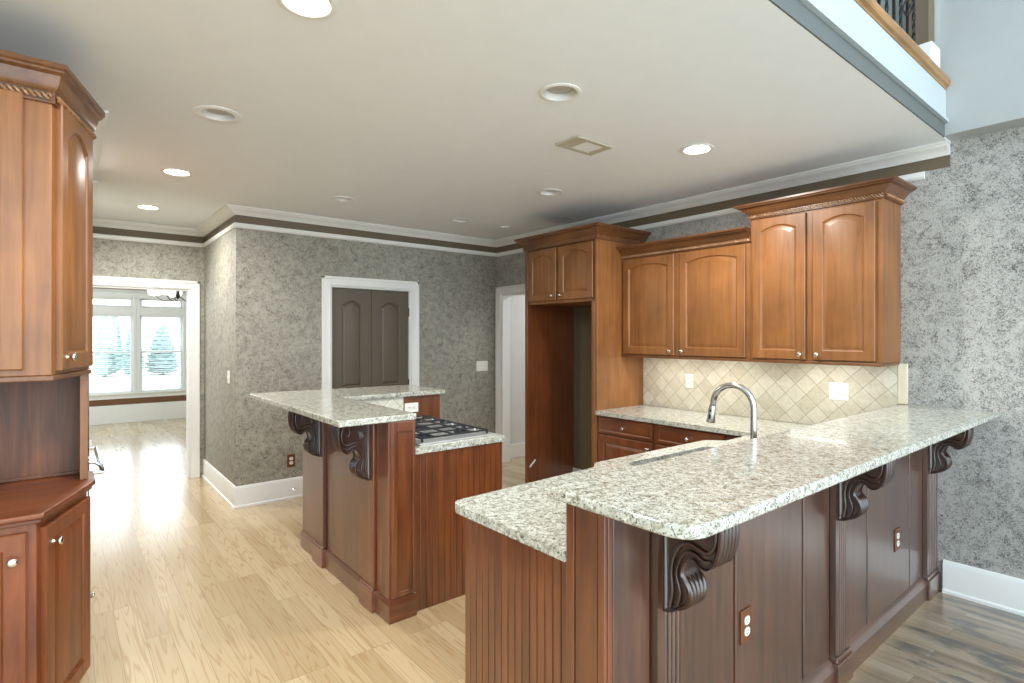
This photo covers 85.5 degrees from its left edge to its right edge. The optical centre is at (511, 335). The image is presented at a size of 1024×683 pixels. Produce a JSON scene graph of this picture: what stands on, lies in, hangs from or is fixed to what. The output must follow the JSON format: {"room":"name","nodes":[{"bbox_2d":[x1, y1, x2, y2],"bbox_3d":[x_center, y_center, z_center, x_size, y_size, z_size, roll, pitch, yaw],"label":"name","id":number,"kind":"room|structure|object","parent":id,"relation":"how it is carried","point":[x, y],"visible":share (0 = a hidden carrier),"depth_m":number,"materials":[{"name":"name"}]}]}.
{"room":"kitchen","nodes":[
{"label":"kitchen","id":0,"kind":"room"},
{"bbox_2d":[89,288,185,406],"bbox_3d":[-7.149,0.060,9.318,5.800,2.900,0.200,0,0,-39],"label":"wall window","id":1,"kind":"structure","parent":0,"point":[94,289],"depth_m":9.72,"materials":[{"name":"paint"}]},
{"bbox_2d":[89,314,132,393],"bbox_3d":[-6.903,0.315,9.498,0.645,1.346,0.036,0,0,-39],"label":"window blind","id":2,"kind":"object","parent":1,"relation":"attached to","point":[94,316],"visible":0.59,"depth_m":9.47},
{"bbox_2d":[89,292,135,394],"bbox_3d":[-6.919,0.129,9.518,0.757,1.743,0.127,0,0,-39],"label":"window","id":3,"kind":"structure","parent":1,"relation":"attached to","point":[130,309],"depth_m":9.63,"materials":[{"name":"white paint"}]},
{"bbox_2d":[89,395,185,406],"bbox_3d":[-7.121,1.141,9.284,5.800,0.102,0.006,0,0,-39],"label":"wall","id":4,"kind":"structure","parent":1,"relation":"attached to","point":[178,397],"depth_m":9.71,"materials":[{"name":"brown paint"}]},
{"bbox_2d":[89,401,185,425],"bbox_3d":[-7.114,1.355,9.274,5.800,0.310,0.030,0,0,-39],"label":"baseboard","id":5,"kind":"structure","parent":4,"relation":"attached to","point":[101,415],"depth_m":9.69,"materials":[{"name":"white paint"}]},
{"bbox_2d":[99,288,183,291],"bbox_3d":[-7.121,-1.085,9.284,5.800,0.570,0.006,0,0,-39],"label":"wall","id":6,"kind":"structure","parent":1,"relation":"attached to","point":[99,288],"depth_m":9.60,"materials":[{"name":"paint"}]},
{"bbox_2d":[137,293,185,391],"bbox_3d":[-6.328,0.129,9.996,0.757,1.743,0.127,0,0,-39],"label":"window","id":7,"kind":"structure","parent":1,"relation":"attached to","point":[141,310],"depth_m":9.93,"materials":[{"name":"white paint"}]},
{"bbox_2d":[140,315,182,391],"bbox_3d":[-6.312,0.315,9.976,0.645,1.346,0.036,0,0,-39],"label":"window blind","id":8,"kind":"object","parent":1,"relation":"attached to","point":[152,317],"visible":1,"depth_m":9.97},
{"bbox_2d":[93,238,203,476],"bbox_3d":[-5.389,0.191,4.349,5.488,2.638,0.120,0,0,-39],"label":"wall","id":9,"kind":"structure","parent":0,"point":[111,258],"depth_m":5.68,"materials":[{"name":"paper"}]},
{"bbox_2d":[93,276,199,477],"bbox_3d":[-4.041,0.466,5.422,1.711,2.088,0.146,0,0,-39],"label":"door frame","id":10,"kind":"structure","parent":9,"relation":"in","point":[192,288],"depth_m":5.87,"materials":[{"name":"white paint"}]},
{"bbox_2d":[204,230,232,482],"bbox_3d":[-2.856,0.191,5.484,0.120,2.638,1.300,0,0,-39],"label":"wall","id":11,"kind":"structure","parent":0,"point":[218,255],"depth_m":5.40,"materials":[{"name":"paper"}]},
{"bbox_2d":[227,371,229,383],"bbox_3d":[-2.589,0.377,5.046,0.016,0.117,0.072,0,0,-39],"label":"light switch","id":12,"kind":"object","parent":11,"relation":"attached to","point":[228,372],"visible":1,"depth_m":5.04,"materials":[{"name":"white plastic"}]},
{"bbox_2d":[202,459,302,508],"bbox_3d":[-2.570,1.415,5.608,0.774,0.190,1.426,0,0,-39],"label":"baseboard","id":13,"kind":"structure","parent":11,"relation":"attached to","point":[237,497],"depth_m":5.04,"materials":[{"name":"white paint"}]},
{"bbox_2d":[233,228,524,485],"bbox_3d":[-0.502,0.191,6.480,5.032,2.638,0.130,0,0,-39],"label":"wall","id":14,"kind":"structure","parent":0,"point":[277,277],"depth_m":5.30,"materials":[{"name":"paper"}]},
{"bbox_2d":[287,454,294,466],"bbox_3d":[-2.050,1.160,5.139,0.072,0.117,0.009,0,0,-39],"label":"wall outlet","id":15,"kind":"object","parent":14,"relation":"attached to","point":[290,458],"visible":1,"depth_m":5.14,"materials":[{"name":"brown plastic"}]},
{"bbox_2d":[322,275,418,388],"bbox_3d":[-1.452,0.466,5.689,1.052,2.088,0.146,0,0,-39],"label":"door","id":16,"kind":"structure","parent":14,"relation":"in","point":[370,327],"depth_m":5.65,"materials":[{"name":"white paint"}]},
{"bbox_2d":[476,361,487,370],"bbox_3d":[-0.350,0.357,6.513,0.164,0.117,0.010,0,0,-39],"label":"light switch","id":17,"kind":"object","parent":14,"relation":"attached to","point":[480,365],"visible":1,"depth_m":6.51,"materials":[{"name":"white plastic"}]},
{"bbox_2d":[510,442,524,457],"bbox_3d":[0.650,1.425,7.357,1.937,0.170,0.017,0,0,-39],"label":"baseboard","id":18,"kind":"structure","parent":14,"relation":"attached to","point":[518,449],"depth_m":6.88,"materials":[{"name":"white paint"}]},
{"bbox_2d":[0,0,950,239],"bbox_3d":[-2.448,-1.158,2.994,8.358,0.060,5.924,0,0,-39],"label":"ceiling","id":19,"kind":"structure","parent":0,"point":[425,114],"depth_m":2.71,"materials":[{"name":"paint"}]},
{"bbox_2d":[135,204,160,209],"bbox_3d":[-3.190,-1.176,4.851,0.196,0.112,0.196,0,0,-39],"label":"recessed light","id":20,"kind":"object","parent":19,"relation":"in","point":[141,206],"visible":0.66,"depth_m":4.86,"materials":[{"name":"white paint"}]},
{"bbox_2d":[160,168,192,176],"bbox_3d":[-2.308,-1.176,3.814,0.196,0.112,0.196,0,0,-39],"label":"recessed light","id":21,"kind":"object","parent":19,"relation":"in","point":[170,171],"visible":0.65,"depth_m":3.82,"materials":[{"name":"white paint"}]},
{"bbox_2d":[193,105,241,122],"bbox_3d":[-1.495,-1.176,2.816,0.220,0.112,0.220,0,0,-39],"label":"recessed light","id":22,"kind":"object","parent":19,"relation":"in","point":[209,112],"visible":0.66,"depth_m":2.83,"materials":[{"name":"white paint"}]},
{"bbox_2d":[277,0,336,19],"bbox_3d":[-0.693,-1.176,1.872,0.196,0.112,0.196,0,0,-39],"label":"recessed light","id":23,"kind":"object","parent":19,"relation":"in","point":[308,9],"visible":1,"depth_m":1.91,"materials":[{"name":"white paint"}]},
{"bbox_2d":[330,196,354,202],"bbox_3d":[-1.395,-1.176,4.567,0.196,0.112,0.196,0,0,-39],"label":"recessed light","id":24,"kind":"object","parent":19,"relation":"in","point":[345,199],"visible":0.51,"depth_m":4.61,"materials":[{"name":"white paint"}]},
{"bbox_2d":[450,218,469,222],"bbox_3d":[-0.507,-1.176,5.396,0.196,0.112,0.196,0,0,-39],"label":"recessed light","id":25,"kind":"object","parent":19,"relation":"in","point":[458,220],"visible":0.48,"depth_m":5.44,"materials":[{"name":"white paint"}]},
{"bbox_2d":[538,189,561,195],"bbox_3d":[0.298,-1.176,4.345,0.196,0.112,0.196,0,0,-39],"label":"recessed light","id":26,"kind":"object","parent":19,"relation":"in","point":[546,192],"visible":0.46,"depth_m":4.38,"materials":[{"name":"white paint"}]},
{"bbox_2d":[539,83,580,101],"bbox_3d":[0.223,-1.176,2.567,0.196,0.112,0.196,0,0,-39],"label":"recessed light","id":27,"kind":"object","parent":19,"relation":"in","point":[557,92],"visible":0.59,"depth_m":2.59,"materials":[{"name":"white paint"}]},
{"bbox_2d":[555,135,612,155],"bbox_3d":[0.428,-1.122,3.272,0.300,0.012,0.185,0,0,-39],"label":"ceiling vent","id":28,"kind":"object","parent":19,"relation":"in","point":[580,144],"visible":1,"depth_m":3.26,"materials":[{"name":"beige metal"}]},
{"bbox_2d":[680,144,713,154],"bbox_3d":[1.118,-1.176,3.345,0.196,0.112,0.196,0,0,-39],"label":"recessed light","id":29,"kind":"object","parent":19,"relation":"in","point":[694,149],"visible":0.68,"depth_m":3.35,"materials":[{"name":"white paint"}]},
{"bbox_2d":[79,418,1023,682],"bbox_3d":[-1.352,1.560,4.694,12.200,0.100,15.000,0,0,-39],"label":"floor","id":30,"kind":"structure","parent":0,"point":[189,586],"depth_m":3.01,"materials":[{"name":"brown wood"}]},
{"bbox_2d":[0,49,104,682],"bbox_3d":[-2.058,0.280,1.933,1.039,2.459,0.666,0,0,-39],"label":"tall cabinet","id":31,"kind":"object","parent":30,"relation":"on","point":[49,119],"visible":1,"depth_m":1.99,"materials":[{"name":"brown wood"}]},
{"bbox_2d":[288,394,501,624],"bbox_3d":[-0.772,0.983,3.676,1.179,1.052,1.392,0,0,-39],"label":"kitchen island","id":32,"kind":"object","parent":30,"relation":"on","point":[380,516],"visible":0.87,"depth_m":3.12,"materials":[{"name":"brown wood"}]},
{"bbox_2d":[250,385,444,427],"bbox_3d":[-0.893,0.440,3.800,1.280,0.033,1.704,0,0,-39],"label":"bar","id":33,"kind":"object","parent":32,"relation":"on","point":[341,407],"visible":1,"depth_m":3.51,"materials":[{"name":"stone"}]},
{"bbox_2d":[415,417,504,454],"bbox_3d":[-0.616,0.632,3.622,0.633,0.032,1.063,0,0,-39],"label":"island countertop","id":34,"kind":"structure","parent":32,"relation":"on","point":[419,449],"depth_m":3.20,"materials":[{"name":"stone"}]},
{"bbox_2d":[415,415,494,444],"bbox_3d":[-0.589,0.645,3.610,0.533,0.130,0.885,0,0,-39],"label":"gas cooktop","id":35,"kind":"object","parent":34,"relation":"in","point":[428,430],"visible":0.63,"depth_m":3.44,"materials":[{"name":"metal"}]},
{"bbox_2d":[465,517,565,682],"bbox_3d":[0.843,1.079,2.567,2.261,0.860,0.660,0,0,-39],"label":"base cabinet","id":36,"kind":"object","parent":30,"relation":"on","point":[515,592],"visible":0.04,"depth_m":1.81,"materials":[{"name":"brown wood"}]},
{"bbox_2d":[455,405,809,561],"bbox_3d":[0.661,0.632,3.261,2.904,0.032,1.967,0,0,-39],"label":"countertop","id":37,"kind":"structure","parent":36,"relation":"on","point":[527,513],"depth_m":2.25,"materials":[{"name":"stone"}]},
{"bbox_2d":[706,382,756,438],"bbox_3d":[1.027,0.413,2.529,0.133,0.405,0.259,0,0,-39],"label":"tap","id":38,"kind":"object","parent":37,"relation":"on","point":[753,406],"visible":0.8,"depth_m":2.47,"materials":[{"name":"silver metal"}]},
{"bbox_2d":[514,222,650,483],"bbox_3d":[0.625,0.297,5.087,0.699,2.424,1.065,0,0,-39],"label":"surround","id":39,"kind":"object","parent":30,"relation":"on","point":[567,269],"visible":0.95,"depth_m":4.99,"materials":[{"name":"brown wood"}]},
{"bbox_2d":[598,415,655,461],"bbox_3d":[1.101,1.079,4.516,0.636,0.860,0.562,0,0,-39],"label":"base cabinet","id":40,"kind":"object","parent":30,"relation":"on","point":[617,437],"visible":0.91,"depth_m":4.35,"materials":[{"name":"brown wood"}]},
{"bbox_2d":[656,424,726,449],"bbox_3d":[1.458,1.079,4.075,0.636,0.860,0.568,0,0,-39],"label":"base cabinet","id":41,"kind":"object","parent":30,"relation":"on","point":[667,436],"visible":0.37,"depth_m":3.95,"materials":[{"name":"brown wood"}]},
{"bbox_2d":[727,434,741,439],"bbox_3d":[1.734,1.079,3.759,0.605,0.860,0.266,0,0,-39],"label":"base cabinet","id":42,"kind":"object","parent":30,"relation":"on","point":[729,437],"visible":0.04,"depth_m":3.65,"materials":[{"name":"brown wood"}]},
{"bbox_2d":[566,428,973,682],"bbox_3d":[1.401,0.983,2.364,2.919,1.052,0.355,0,0,-39],"label":"base cabinet","id":43,"kind":"object","parent":30,"relation":"on","point":[806,589],"visible":0.62,"depth_m":2.03,"materials":[{"name":"brown wood"}]},
{"bbox_2d":[744,627,749,635],"bbox_3d":[0.819,1.030,1.927,0.033,0.029,0.003,0,0,-39],"label":"receptacle","id":44,"kind":"object","parent":43,"relation":"attached to","point":[746,629],"depth_m":1.92,"materials":[{"name":"white plastic"}]},
{"bbox_2d":[744,615,749,624],"bbox_3d":[0.819,0.991,1.927,0.033,0.029,0.003,0,0,-39],"label":"receptacle","id":45,"kind":"object","parent":43,"relation":"attached to","point":[746,617],"depth_m":1.92,"materials":[{"name":"white plastic"}]},
{"bbox_2d":[550,404,998,539],"bbox_3d":[1.400,0.440,2.316,2.980,0.033,0.462,0,0,-39],"label":"bar","id":46,"kind":"object","parent":43,"relation":"on","point":[706,493],"visible":1,"depth_m":1.70,"materials":[{"name":"stone"}]},
{"bbox_3d":[-2.734,0.300,2.802,0.952,2.417,1.525,0,0,-39],"label":"cabinet","id":47,"kind":"object","parent":30,"relation":"on","visible":0},
{"bbox_2d":[87,374,104,495],"bbox_3d":[-2.185,0.370,2.837,0.127,1.000,0.800,0,0,-39],"label":"wall oven","id":48,"kind":"object","parent":47,"relation":"in","point":[98,462],"visible":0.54,"depth_m":2.56,"materials":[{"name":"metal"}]},
{"bbox_2d":[496,126,1023,590],"bbox_3d":[2.425,0.060,3.511,0.130,2.900,8.410,0,0,-39],"label":"wall","id":49,"kind":"structure","parent":0,"point":[962,225],"depth_m":3.18,"materials":[{"name":"grey paint"}]},
{"bbox_2d":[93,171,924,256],"bbox_3d":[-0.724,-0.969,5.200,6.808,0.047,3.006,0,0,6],"label":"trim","id":50,"kind":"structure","parent":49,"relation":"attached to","point":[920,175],"depth_m":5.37,"materials":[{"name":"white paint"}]},
{"bbox_2d":[495,284,524,462],"bbox_3d":[0.209,0.466,6.239,0.146,2.088,1.116,0,0,-39],"label":"door frame","id":51,"kind":"structure","parent":49,"relation":"in","point":[502,294],"depth_m":6.59,"materials":[{"name":"white paint"}]},
{"bbox_2d":[93,140,949,252],"bbox_3d":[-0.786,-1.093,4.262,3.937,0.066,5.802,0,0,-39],"label":"trim","id":52,"kind":"structure","parent":49,"relation":"attached to","point":[942,148],"depth_m":4.88,"materials":[{"name":"white paint"}]},
{"bbox_2d":[616,227,768,361],"bbox_3d":[1.394,-0.285,4.381,0.392,0.934,1.152,0,0,-39],"label":"upper cabinet","id":53,"kind":"object","parent":49,"relation":"attached to","point":[686,297],"visible":0.98,"depth_m":4.22,"materials":[{"name":"brown wood"}]},
{"bbox_2d":[643,358,907,424],"bbox_3d":[1.805,0.393,4.171,0.020,0.445,1.990,0,0,-39],"label":"tile backsplash","id":54,"kind":"structure","parent":49,"relation":"attached to","point":[787,392],"depth_m":4.01,"materials":[{"name":"tile"}]},
{"bbox_2d":[686,374,692,387],"bbox_3d":[1.465,0.374,4.571,0.009,0.117,0.072,0,0,-39],"label":"wall outlet","id":55,"kind":"object","parent":54,"relation":"attached to","point":[689,377],"visible":1,"depth_m":4.57,"materials":[{"name":"white plastic"}]},
{"bbox_2d":[829,382,847,400],"bbox_3d":[2.177,0.372,3.689,0.010,0.117,0.118,0,0,-39],"label":"outlet","id":56,"kind":"object","parent":54,"relation":"attached to","point":[837,391],"visible":1,"depth_m":3.69,"materials":[{"name":"white plastic"}]},
{"bbox_2d":[733,175,916,366],"bbox_3d":[2.009,-0.361,3.623,0.395,1.087,0.973,0,0,-39],"label":"upper cabinet","id":57,"kind":"object","parent":49,"relation":"attached to","point":[826,263],"visible":1,"depth_m":3.45,"materials":[{"name":"brown wood"}]},
{"bbox_2d":[942,559,1023,615],"bbox_3d":[4.249,1.415,1.146,0.026,0.190,5.440,0,0,-39],"label":"baseboard","id":58,"kind":"structure","parent":49,"relation":"attached to","point":[1003,592],"depth_m":3.11,"materials":[{"name":"white paint"}]},
{"bbox_2d":[875,0,1023,140],"bbox_3d":[3.073,-2.514,2.742,0.448,2.752,6.400,0,0,-39],"label":"wall","id":59,"kind":"structure","parent":0,"point":[982,41],"depth_m":3.03,"materials":[{"name":"grey paint"}]},
{"bbox_2d":[769,0,944,136],"bbox_3d":[-0.688,-1.167,0.604,8.089,0.078,0.006,0,0,-39],"label":"trim","id":60,"kind":"structure","parent":59,"relation":"attached to","point":[794,9],"depth_m":2.31,"materials":[{"name":"paint"}]},
{"bbox_2d":[799,0,948,122],"bbox_3d":[-0.682,-1.298,0.596,8.089,0.184,0.026,0,0,-39],"label":"trim","id":61,"kind":"structure","parent":59,"relation":"attached to","point":[847,18],"depth_m":2.48,"materials":[{"name":"paint"}]},
{"bbox_2d":[854,0,950,89],"bbox_3d":[-0.736,-1.426,0.663,8.089,0.072,0.214,0,0,-39],"label":"trim","id":62,"kind":"structure","parent":59,"relation":"attached to","point":[872,8],"depth_m":2.64,"materials":[{"name":"brown wood"}]},
{"bbox_2d":[877,0,939,67],"bbox_3d":[1.477,-1.952,2.451,2.380,0.977,0.145,0,0,-39],"label":"balustrade","id":63,"kind":"object","parent":62,"relation":"on","point":[919,14],"visible":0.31,"depth_m":3.06,"materials":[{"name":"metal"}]},
{"bbox_3d":[-5.636,-1.440,7.447,6.000,0.100,5.010,0,0,-39],"label":"ceiling","id":64,"kind":"structure","parent":0,"visible":0},
{"bbox_2d":[147,290,185,301],"bbox_3d":[-4.710,-0.933,7.799,0.708,0.904,0.689,0,0,-39],"label":"chandelier","id":65,"kind":"object","parent":64,"relation":"hanging from","point":[175,294],"visible":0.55,"depth_m":7.65,"materials":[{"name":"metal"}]},
{"bbox_3d":[-4.016,0.191,1.770,4.180,2.638,1.536,0,0,-39],"label":"wall","id":66,"kind":"structure","parent":0,"visible":0},
{"bbox_2d":[93,109,108,171],"bbox_3d":[-2.445,-1.093,3.225,0.092,0.066,1.250,0,0,-39],"label":"trim","id":67,"kind":"structure","parent":66,"relation":"attached to","point":[99,132],"depth_m":3.12,"materials":[{"name":"white paint"}]},
{"label":"outside","id":68,"kind":"structure","parent":0,"visible":0},
{"bbox_2d":[89,354,179,392],"bbox_3d":[-24.292,2.660,45.945,100.000,0.300,78.000,0,0,-39],"label":"lawn","id":69,"kind":"structure","parent":68,"point":[113,380],"depth_m":31.01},
{"bbox_2d":[91,317,117,376],"bbox_3d":[-24.951,0.535,33.881,1.442,3.950,1.441,0,0,-39],"label":"conifer","id":70,"kind":"object","parent":69,"relation":"on","point":[111,371],"visible":0.57,"depth_m":33.59,"materials":[{"name":"green plant"}]},
{"bbox_2d":[110,317,123,372],"bbox_3d":[-26.878,0.460,37.414,1.341,4.099,1.391,0,0,-39],"label":"conifer","id":71,"kind":"object","parent":69,"relation":"on","point":[114,324],"visible":0.34,"depth_m":37.24,"materials":[{"name":"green plant"}]},
{"bbox_2d":[121,329,144,373],"bbox_3d":[-23.221,0.962,33.933,1.274,3.096,1.322,0,0,-39],"label":"conifer","id":72,"kind":"object","parent":69,"relation":"on","point":[126,364],"visible":0.26,"depth_m":33.54,"materials":[{"name":"green plant"}]},
{"bbox_2d":[144,324,179,374],"bbox_3d":[-22.572,0.867,35.720,2.190,3.287,2.132,0,0,-39],"label":"conifer","id":73,"kind":"object","parent":69,"relation":"on","point":[158,345],"visible":0.73,"depth_m":35.31,"materials":[{"name":"green plant"}]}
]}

